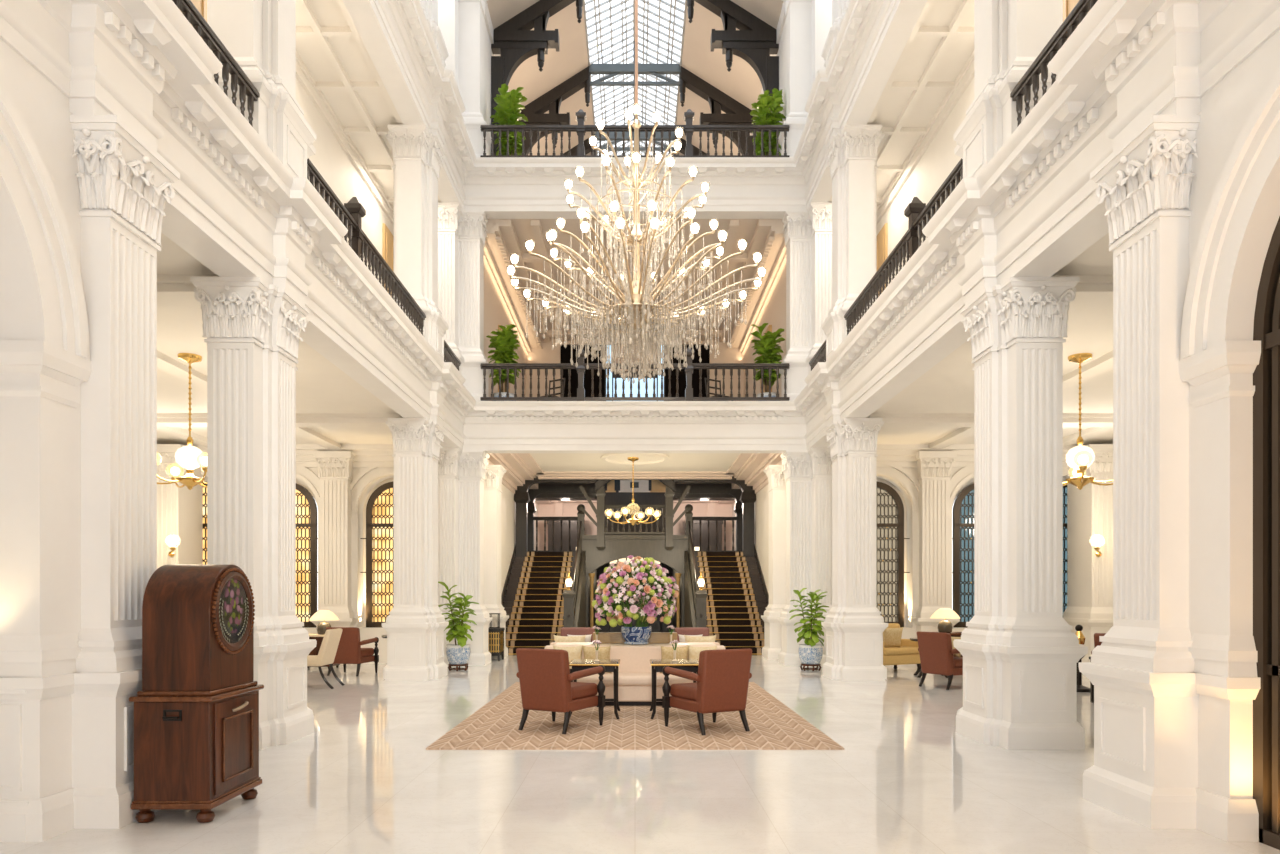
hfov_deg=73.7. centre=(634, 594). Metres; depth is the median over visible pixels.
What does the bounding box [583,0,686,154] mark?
skylight
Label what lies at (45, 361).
wall
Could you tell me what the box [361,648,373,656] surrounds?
seat cushion
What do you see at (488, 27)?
wall
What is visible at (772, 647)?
column
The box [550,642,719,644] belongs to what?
sofa
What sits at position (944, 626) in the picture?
table lamp
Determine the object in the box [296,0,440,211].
ceiling
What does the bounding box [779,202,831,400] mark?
column
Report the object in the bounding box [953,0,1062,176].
column
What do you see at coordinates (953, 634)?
side table
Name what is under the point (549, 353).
wall
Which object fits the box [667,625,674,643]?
bud vase
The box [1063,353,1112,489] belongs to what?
pendant lamp
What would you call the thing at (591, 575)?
column
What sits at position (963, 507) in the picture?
window
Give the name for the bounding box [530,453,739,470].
ceiling
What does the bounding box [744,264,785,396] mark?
wall
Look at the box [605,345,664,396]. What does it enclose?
window
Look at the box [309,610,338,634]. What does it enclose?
table lamp
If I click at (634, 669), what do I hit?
sofa
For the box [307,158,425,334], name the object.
balustrade
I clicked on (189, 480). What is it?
pendant lamp
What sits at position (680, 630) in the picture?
armchair
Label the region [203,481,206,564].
window
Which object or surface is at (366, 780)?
floor
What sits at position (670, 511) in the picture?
post
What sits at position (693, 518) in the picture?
balustrade
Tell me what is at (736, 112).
roof truss
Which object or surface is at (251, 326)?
column
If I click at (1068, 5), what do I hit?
door
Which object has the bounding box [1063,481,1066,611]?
window
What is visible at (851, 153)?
column
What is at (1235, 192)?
wall
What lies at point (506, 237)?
ceiling
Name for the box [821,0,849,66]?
column
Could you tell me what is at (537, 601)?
staircase
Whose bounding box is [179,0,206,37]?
door
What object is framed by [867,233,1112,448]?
ceiling
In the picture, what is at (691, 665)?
side table
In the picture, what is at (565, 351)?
trim
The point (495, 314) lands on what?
wall
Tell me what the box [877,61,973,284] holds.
wall
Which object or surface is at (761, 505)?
wall
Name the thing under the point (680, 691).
seat cushion
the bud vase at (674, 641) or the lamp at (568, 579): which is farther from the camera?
the lamp at (568, 579)
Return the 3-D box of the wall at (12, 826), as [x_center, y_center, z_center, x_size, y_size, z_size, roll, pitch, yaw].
[-4.300,-0.850,3.750,1.200,4.700,4.500,0,0,0]
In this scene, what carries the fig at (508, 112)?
on the floor
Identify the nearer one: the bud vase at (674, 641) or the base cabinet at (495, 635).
the bud vase at (674, 641)
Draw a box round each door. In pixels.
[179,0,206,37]
[382,223,392,296]
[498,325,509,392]
[760,325,771,392]
[877,223,887,296]
[1063,0,1090,37]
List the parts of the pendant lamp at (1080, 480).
chain, lamp shade, bulb, arm, arm, arm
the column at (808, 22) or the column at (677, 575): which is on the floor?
the column at (677, 575)
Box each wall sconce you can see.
[168,538,176,556]
[1093,538,1101,556]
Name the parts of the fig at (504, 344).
stem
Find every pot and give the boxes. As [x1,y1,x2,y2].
[446,644,470,663]
[493,392,513,396]
[756,392,779,396]
[798,644,822,663]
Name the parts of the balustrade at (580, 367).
handrail, rail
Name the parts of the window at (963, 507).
pane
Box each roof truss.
[491,0,778,154]
[518,40,756,154]
[563,115,706,154]
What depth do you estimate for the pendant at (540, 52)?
20.34 m
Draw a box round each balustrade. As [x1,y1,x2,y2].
[172,0,259,126]
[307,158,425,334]
[444,340,460,370]
[480,109,789,156]
[480,347,789,400]
[533,517,577,551]
[604,505,665,533]
[692,517,736,551]
[809,340,825,370]
[844,158,962,334]
[1010,0,1097,126]
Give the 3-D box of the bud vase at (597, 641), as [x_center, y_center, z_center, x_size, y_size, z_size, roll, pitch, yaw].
[-0.468,0.686,10.501,0.139,0.267,0.116,0,0,0]
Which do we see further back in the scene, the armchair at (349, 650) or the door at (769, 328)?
the door at (769, 328)
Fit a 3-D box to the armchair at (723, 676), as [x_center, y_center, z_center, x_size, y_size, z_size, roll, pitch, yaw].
[0.814,1.038,9.473,0.754,0.914,0.835,0,0,-28]
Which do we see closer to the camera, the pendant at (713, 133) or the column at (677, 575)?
the pendant at (713, 133)
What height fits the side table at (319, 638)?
0.700 m
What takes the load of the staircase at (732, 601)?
on the floor
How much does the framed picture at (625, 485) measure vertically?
0.500 m
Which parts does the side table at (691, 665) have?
leg, leg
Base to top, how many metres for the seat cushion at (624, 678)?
0.130 m
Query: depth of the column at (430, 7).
15.34 m
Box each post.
[579,479,605,549]
[664,479,690,549]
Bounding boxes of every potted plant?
[438,582,478,670]
[789,588,828,670]
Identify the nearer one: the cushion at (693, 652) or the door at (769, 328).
the cushion at (693, 652)
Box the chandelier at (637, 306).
[506,0,766,382]
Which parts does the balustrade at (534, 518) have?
handrail, rail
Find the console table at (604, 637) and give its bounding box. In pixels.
[593,632,676,642]
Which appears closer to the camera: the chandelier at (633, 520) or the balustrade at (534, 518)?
the chandelier at (633, 520)
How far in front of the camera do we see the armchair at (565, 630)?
15.54 m
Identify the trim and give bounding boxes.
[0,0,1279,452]
[487,453,782,493]
[514,476,755,556]
[529,483,740,516]
[561,345,708,396]
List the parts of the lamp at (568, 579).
lamp shade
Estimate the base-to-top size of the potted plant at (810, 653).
1.648 m
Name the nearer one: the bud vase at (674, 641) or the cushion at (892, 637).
the bud vase at (674, 641)
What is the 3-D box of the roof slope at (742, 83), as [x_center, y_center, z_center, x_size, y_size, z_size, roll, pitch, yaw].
[2.500,-14.040,24.900,2.400,1.640,12.600,0,0,0]
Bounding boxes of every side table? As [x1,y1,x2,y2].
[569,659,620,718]
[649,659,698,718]
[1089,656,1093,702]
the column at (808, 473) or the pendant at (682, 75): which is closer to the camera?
the column at (808, 473)
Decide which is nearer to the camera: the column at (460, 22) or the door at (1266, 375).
the door at (1266, 375)
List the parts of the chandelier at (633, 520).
chain, lamp shade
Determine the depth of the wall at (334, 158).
15.31 m
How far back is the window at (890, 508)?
18.94 m
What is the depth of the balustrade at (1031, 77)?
7.71 m
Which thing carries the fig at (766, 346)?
on the floor
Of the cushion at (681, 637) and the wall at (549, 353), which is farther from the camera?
the wall at (549, 353)
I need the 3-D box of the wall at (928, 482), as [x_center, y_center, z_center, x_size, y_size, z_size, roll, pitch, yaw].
[8.300,-0.900,18.375,8.600,4.800,1.550,0,0,0]
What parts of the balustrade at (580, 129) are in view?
handrail, rail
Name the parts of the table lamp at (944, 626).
lamp shade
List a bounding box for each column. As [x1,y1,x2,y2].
[70,115,179,828]
[190,277,316,749]
[207,0,316,176]
[382,418,448,680]
[386,125,448,360]
[420,0,448,66]
[438,0,491,156]
[438,202,490,400]
[438,447,491,666]
[484,465,508,658]
[589,573,594,627]
[675,573,680,627]
[761,465,785,658]
[778,0,831,156]
[778,447,831,666]
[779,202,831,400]
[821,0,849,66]
[821,125,883,360]
[821,418,887,680]
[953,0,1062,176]
[953,277,1087,749]
[1079,115,1199,828]
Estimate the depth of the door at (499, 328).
22.06 m
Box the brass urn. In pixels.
[1075,625,1089,691]
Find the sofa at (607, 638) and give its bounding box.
[555,632,714,644]
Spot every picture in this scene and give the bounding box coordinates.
[619,480,649,491]
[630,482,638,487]
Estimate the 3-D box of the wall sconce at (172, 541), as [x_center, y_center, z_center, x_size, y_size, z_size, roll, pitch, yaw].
[-9.451,-1.009,17.497,0.284,0.435,0.577,0,0,-20]
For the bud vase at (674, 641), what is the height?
0.268 m
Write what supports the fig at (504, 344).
on the floor
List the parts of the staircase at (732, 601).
newel post, handrail, stair rod, stair rod, stair rod, stair rod, stair rod, stair rod, stair rod, stair rod, stair rod, stair rod, stair rod, stair rod, skirting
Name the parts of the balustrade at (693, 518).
handrail, rail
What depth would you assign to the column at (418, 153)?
15.04 m
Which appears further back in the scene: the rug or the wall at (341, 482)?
the wall at (341, 482)
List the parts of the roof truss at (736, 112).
post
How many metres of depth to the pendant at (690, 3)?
20.35 m
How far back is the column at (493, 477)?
20.10 m
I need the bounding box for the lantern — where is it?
[489,613,499,627]
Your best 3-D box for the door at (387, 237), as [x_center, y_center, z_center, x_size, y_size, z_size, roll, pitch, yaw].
[-5.272,-5.930,18.650,0.075,3.740,1.500,0,0,0]
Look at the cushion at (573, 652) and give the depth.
11.72 m
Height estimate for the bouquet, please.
1.144 m
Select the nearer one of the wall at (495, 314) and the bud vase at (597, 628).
the bud vase at (597, 628)
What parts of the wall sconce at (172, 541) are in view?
bulb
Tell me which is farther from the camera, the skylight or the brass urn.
the skylight
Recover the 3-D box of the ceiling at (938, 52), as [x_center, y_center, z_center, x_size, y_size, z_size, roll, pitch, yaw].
[4.400,-10.935,11.000,1.900,5.330,26.000,0,0,0]
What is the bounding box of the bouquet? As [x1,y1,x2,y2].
[592,555,678,626]
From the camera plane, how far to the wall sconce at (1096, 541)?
17.34 m
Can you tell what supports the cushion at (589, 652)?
on the sofa at (634, 669)
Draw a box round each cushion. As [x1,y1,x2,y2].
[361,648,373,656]
[553,645,582,668]
[554,635,585,641]
[567,634,591,641]
[571,682,597,699]
[577,672,692,685]
[582,646,611,672]
[660,646,688,672]
[670,682,696,700]
[678,634,702,641]
[684,635,715,641]
[687,645,716,659]
[883,627,902,646]
[884,646,918,654]
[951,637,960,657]
[953,656,962,667]
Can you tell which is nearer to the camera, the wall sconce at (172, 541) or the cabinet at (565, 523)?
the wall sconce at (172, 541)
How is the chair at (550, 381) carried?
on the floor
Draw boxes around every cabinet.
[129,565,263,822]
[488,628,504,660]
[547,520,576,550]
[693,520,722,550]
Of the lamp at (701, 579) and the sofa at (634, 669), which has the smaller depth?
the sofa at (634, 669)
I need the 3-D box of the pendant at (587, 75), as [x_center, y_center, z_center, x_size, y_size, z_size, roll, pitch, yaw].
[-1.330,-14.140,23.900,0.157,0.920,0.157,0,0,23]
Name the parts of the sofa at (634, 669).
backrest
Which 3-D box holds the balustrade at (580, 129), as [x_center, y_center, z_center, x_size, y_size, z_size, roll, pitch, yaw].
[0.000,-9.767,18.150,6.560,1.113,0.216,0,0,0]
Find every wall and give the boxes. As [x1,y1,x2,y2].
[0,53,90,841]
[0,690,28,841]
[157,444,392,664]
[296,61,392,284]
[484,1,508,154]
[484,264,525,396]
[501,484,537,594]
[526,338,743,396]
[538,503,731,550]
[574,535,695,626]
[589,563,680,631]
[596,480,673,534]
[732,484,768,594]
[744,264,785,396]
[750,1,785,154]
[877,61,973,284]
[877,444,1112,661]
[1179,44,1279,841]
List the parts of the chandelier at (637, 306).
bulb, bulb, bulb, bulb, bulb, bulb, bulb, bulb, arm, arm, arm, bulb, bulb, arm, arm, bulb, bulb, arm, arm, bulb, arm, arm, arm, arm, bulb, arm, arm, arm, bulb, arm, arm, bulb, arm, arm, arm, bulb, arm, arm, bulb, arm, arm, bulb, arm, bulb, arm, stem, hanging rod, bulb, arm, bulb, arm, arm, arm, arm, bulb, bulb, arm, bulb, bulb, arm, arm, arm, bulb, arm, arm, arm, arm, bulb, arm, bulb, arm, arm, arm, arm, arm, arm, bulb, bulb, bulb, arm, arm, bulb, bulb, arm, arm, arm, bulb, bulb, bulb, bulb, bulb, bulb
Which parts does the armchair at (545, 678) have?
leg, backrest, leg, leg, seat frame, arm, leg, arm post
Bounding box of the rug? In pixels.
[426,682,843,749]
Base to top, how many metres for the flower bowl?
0.250 m
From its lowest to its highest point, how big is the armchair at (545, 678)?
0.914 m
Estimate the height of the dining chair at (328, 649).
0.962 m
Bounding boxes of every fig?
[486,324,520,396]
[490,84,527,154]
[750,88,785,154]
[751,323,784,396]
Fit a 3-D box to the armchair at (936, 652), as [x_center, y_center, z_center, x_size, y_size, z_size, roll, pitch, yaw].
[5.113,1.053,13.896,0.835,0.914,0.754,0,0,-28]
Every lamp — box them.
[157,353,206,489]
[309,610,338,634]
[566,572,571,589]
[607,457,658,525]
[698,572,703,589]
[930,608,959,632]
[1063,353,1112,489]
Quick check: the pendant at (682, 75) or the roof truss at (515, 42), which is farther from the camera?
the pendant at (682, 75)
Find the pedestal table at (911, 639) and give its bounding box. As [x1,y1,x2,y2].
[910,638,947,677]
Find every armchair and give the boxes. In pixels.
[326,627,378,675]
[516,648,604,733]
[561,627,594,641]
[662,648,751,734]
[675,627,708,640]
[917,631,962,689]
[1091,633,1105,653]
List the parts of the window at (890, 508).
pane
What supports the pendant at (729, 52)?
attached to the roof truss at (515, 42)
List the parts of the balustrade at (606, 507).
handrail, rail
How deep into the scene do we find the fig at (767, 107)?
19.25 m
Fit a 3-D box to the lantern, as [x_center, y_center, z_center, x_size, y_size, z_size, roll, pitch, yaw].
[-3.220,0.590,19.600,0.220,0.340,0.220,0,0,0]
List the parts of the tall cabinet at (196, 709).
handle, moulding, moulding, round glass, round frame, door, door panel, handle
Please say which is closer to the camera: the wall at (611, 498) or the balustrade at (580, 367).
the balustrade at (580, 367)
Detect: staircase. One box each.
[501,504,584,654]
[685,504,768,654]
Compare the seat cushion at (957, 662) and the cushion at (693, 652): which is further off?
the seat cushion at (957, 662)
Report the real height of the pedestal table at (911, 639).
0.721 m
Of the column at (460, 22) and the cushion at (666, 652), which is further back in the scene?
the column at (460, 22)
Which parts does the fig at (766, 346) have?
stem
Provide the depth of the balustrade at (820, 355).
17.00 m
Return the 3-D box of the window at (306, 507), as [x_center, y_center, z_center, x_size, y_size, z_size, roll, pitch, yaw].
[-7.750,-0.900,18.935,1.680,3.240,0.130,0,0,0]
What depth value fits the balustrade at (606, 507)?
26.02 m
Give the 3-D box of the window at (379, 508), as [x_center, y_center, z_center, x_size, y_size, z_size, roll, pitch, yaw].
[-5.280,-0.900,18.935,1.680,3.240,0.130,0,0,0]
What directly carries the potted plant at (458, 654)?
on the floor
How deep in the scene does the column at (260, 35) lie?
8.61 m
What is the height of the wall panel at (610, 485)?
0.500 m
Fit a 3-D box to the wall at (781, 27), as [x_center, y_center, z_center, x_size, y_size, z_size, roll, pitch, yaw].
[3.480,-11.310,24.920,0.240,4.380,12.160,0,0,0]
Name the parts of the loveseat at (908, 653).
backrest, arm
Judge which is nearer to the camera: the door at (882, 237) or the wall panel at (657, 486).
the door at (882, 237)
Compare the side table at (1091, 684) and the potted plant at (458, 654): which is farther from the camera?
the potted plant at (458, 654)
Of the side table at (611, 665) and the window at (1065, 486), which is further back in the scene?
the window at (1065, 486)
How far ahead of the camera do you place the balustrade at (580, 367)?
18.11 m
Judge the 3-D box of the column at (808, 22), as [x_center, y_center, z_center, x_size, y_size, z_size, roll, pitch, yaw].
[3.770,-11.305,18.420,1.190,4.190,1.170,0,0,0]
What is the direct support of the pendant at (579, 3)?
attached to the roof truss at (515, 42)
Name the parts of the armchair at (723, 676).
leg, arm post, arm, seat frame, leg, leg, backrest, leg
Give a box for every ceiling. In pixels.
[157,233,402,448]
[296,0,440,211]
[484,219,785,354]
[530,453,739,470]
[829,0,973,211]
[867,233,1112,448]
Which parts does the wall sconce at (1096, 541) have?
bulb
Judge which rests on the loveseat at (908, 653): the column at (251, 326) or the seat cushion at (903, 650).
the seat cushion at (903, 650)
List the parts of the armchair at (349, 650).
backrest, leg, seat frame, arm, leg, arm post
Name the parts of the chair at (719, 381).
backrest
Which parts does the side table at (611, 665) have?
leg, leg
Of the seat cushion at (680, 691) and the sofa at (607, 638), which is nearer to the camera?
the seat cushion at (680, 691)
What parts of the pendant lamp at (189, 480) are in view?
arm, bulb, arm, chain, lamp shade, arm, bulb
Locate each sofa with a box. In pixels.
[545,645,724,705]
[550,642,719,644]
[555,632,714,644]
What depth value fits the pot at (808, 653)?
16.81 m
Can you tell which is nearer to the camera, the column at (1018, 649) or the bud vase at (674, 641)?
the column at (1018, 649)
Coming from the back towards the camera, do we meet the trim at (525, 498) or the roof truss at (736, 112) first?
the trim at (525, 498)
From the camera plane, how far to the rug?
9.35 m
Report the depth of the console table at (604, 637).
12.50 m
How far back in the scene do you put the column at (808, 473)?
18.28 m
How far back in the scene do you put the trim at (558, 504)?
31.83 m
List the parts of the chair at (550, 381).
backrest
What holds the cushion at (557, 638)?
on the sofa at (552, 643)
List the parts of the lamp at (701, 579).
lamp shade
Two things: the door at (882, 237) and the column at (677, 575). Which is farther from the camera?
the column at (677, 575)
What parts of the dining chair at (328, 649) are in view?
seat, leg, backrest, leg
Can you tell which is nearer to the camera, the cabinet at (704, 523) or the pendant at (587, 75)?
the pendant at (587, 75)
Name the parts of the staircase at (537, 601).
skirting, stair rod, stair rod, stair rod, stair rod, stair rod, stair rod, stair rod, stair rod, stair rod, stair rod, stair rod, stair rod, handrail, newel post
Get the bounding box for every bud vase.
[591,640,602,661]
[593,626,601,643]
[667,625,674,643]
[669,640,678,661]
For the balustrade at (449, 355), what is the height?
0.800 m
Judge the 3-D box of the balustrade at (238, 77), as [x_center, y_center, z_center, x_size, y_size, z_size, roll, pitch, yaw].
[-3.710,-4.520,7.310,0.110,0.800,2.020,0,0,0]
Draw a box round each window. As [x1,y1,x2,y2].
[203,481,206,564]
[296,483,317,627]
[360,482,392,627]
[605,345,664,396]
[609,557,660,631]
[877,482,909,627]
[952,483,973,627]
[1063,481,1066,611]
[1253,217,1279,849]
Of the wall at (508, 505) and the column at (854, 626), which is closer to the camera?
the column at (854, 626)
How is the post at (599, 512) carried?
attached to the wall at (617, 547)
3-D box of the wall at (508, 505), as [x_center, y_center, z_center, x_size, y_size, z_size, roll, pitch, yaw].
[-3.775,-1.150,26.420,0.250,5.300,15.160,0,0,0]
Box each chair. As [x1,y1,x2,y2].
[307,628,344,688]
[540,378,564,396]
[705,378,729,396]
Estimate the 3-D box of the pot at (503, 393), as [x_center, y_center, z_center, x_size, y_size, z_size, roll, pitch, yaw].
[-2.980,-4.310,19.450,0.540,0.500,0.540,0,0,33]
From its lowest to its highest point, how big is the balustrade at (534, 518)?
1.140 m
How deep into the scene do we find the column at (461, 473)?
18.27 m
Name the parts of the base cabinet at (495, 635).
leg, leg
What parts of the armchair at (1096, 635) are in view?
backrest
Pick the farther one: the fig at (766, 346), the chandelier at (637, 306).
the fig at (766, 346)
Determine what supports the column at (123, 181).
on the floor
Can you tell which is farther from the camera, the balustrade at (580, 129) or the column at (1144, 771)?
the balustrade at (580, 129)
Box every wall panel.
[606,480,615,491]
[650,480,665,491]
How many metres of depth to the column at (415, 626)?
15.04 m
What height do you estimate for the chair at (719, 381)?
0.952 m
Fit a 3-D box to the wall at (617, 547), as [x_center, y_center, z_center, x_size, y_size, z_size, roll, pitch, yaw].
[0.000,-0.160,23.850,3.240,3.320,4.800,0,0,0]
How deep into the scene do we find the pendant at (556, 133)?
23.85 m
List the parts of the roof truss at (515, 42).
post, post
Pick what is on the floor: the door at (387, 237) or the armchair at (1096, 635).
the armchair at (1096, 635)
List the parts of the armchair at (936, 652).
leg, backrest, leg, arm, seat frame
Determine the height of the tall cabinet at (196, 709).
1.713 m
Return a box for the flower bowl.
[621,626,651,644]
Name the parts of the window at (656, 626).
pane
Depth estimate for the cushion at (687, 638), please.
13.11 m
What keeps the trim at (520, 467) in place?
attached to the wall at (508, 505)
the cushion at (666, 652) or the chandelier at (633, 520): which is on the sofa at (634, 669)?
the cushion at (666, 652)
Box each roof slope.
[487,0,593,154]
[676,0,782,154]
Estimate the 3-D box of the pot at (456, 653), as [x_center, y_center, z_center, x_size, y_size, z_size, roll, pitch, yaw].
[-3.520,1.180,17.000,0.480,0.380,0.480,0,0,-34]
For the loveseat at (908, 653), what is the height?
0.930 m
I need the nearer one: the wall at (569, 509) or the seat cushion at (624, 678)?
the seat cushion at (624, 678)
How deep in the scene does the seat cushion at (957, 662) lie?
13.61 m
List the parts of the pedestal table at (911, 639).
leg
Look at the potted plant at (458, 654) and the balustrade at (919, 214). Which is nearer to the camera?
the balustrade at (919, 214)
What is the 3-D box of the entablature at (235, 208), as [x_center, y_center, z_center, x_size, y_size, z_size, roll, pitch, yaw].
[0.000,-3.590,8.335,8.100,0.980,20.670,0,0,0]
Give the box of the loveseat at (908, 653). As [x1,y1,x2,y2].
[883,623,920,670]
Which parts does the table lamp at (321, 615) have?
lamp shade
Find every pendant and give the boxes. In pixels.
[537,49,543,71]
[552,132,557,147]
[576,0,582,22]
[584,72,590,106]
[679,72,685,106]
[687,0,693,22]
[712,132,717,147]
[726,49,732,71]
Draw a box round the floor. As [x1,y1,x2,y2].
[0,655,1279,853]
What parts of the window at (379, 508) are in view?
pane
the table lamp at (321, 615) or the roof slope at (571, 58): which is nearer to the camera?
the table lamp at (321, 615)
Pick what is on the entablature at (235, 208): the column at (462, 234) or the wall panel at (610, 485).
the column at (462, 234)
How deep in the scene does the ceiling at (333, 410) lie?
13.37 m
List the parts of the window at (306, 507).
pane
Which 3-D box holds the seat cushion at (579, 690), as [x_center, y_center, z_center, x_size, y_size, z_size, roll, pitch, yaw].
[-0.798,1.077,9.639,0.570,0.145,0.580,0,0,28]
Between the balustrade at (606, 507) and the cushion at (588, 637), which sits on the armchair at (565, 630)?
the cushion at (588, 637)

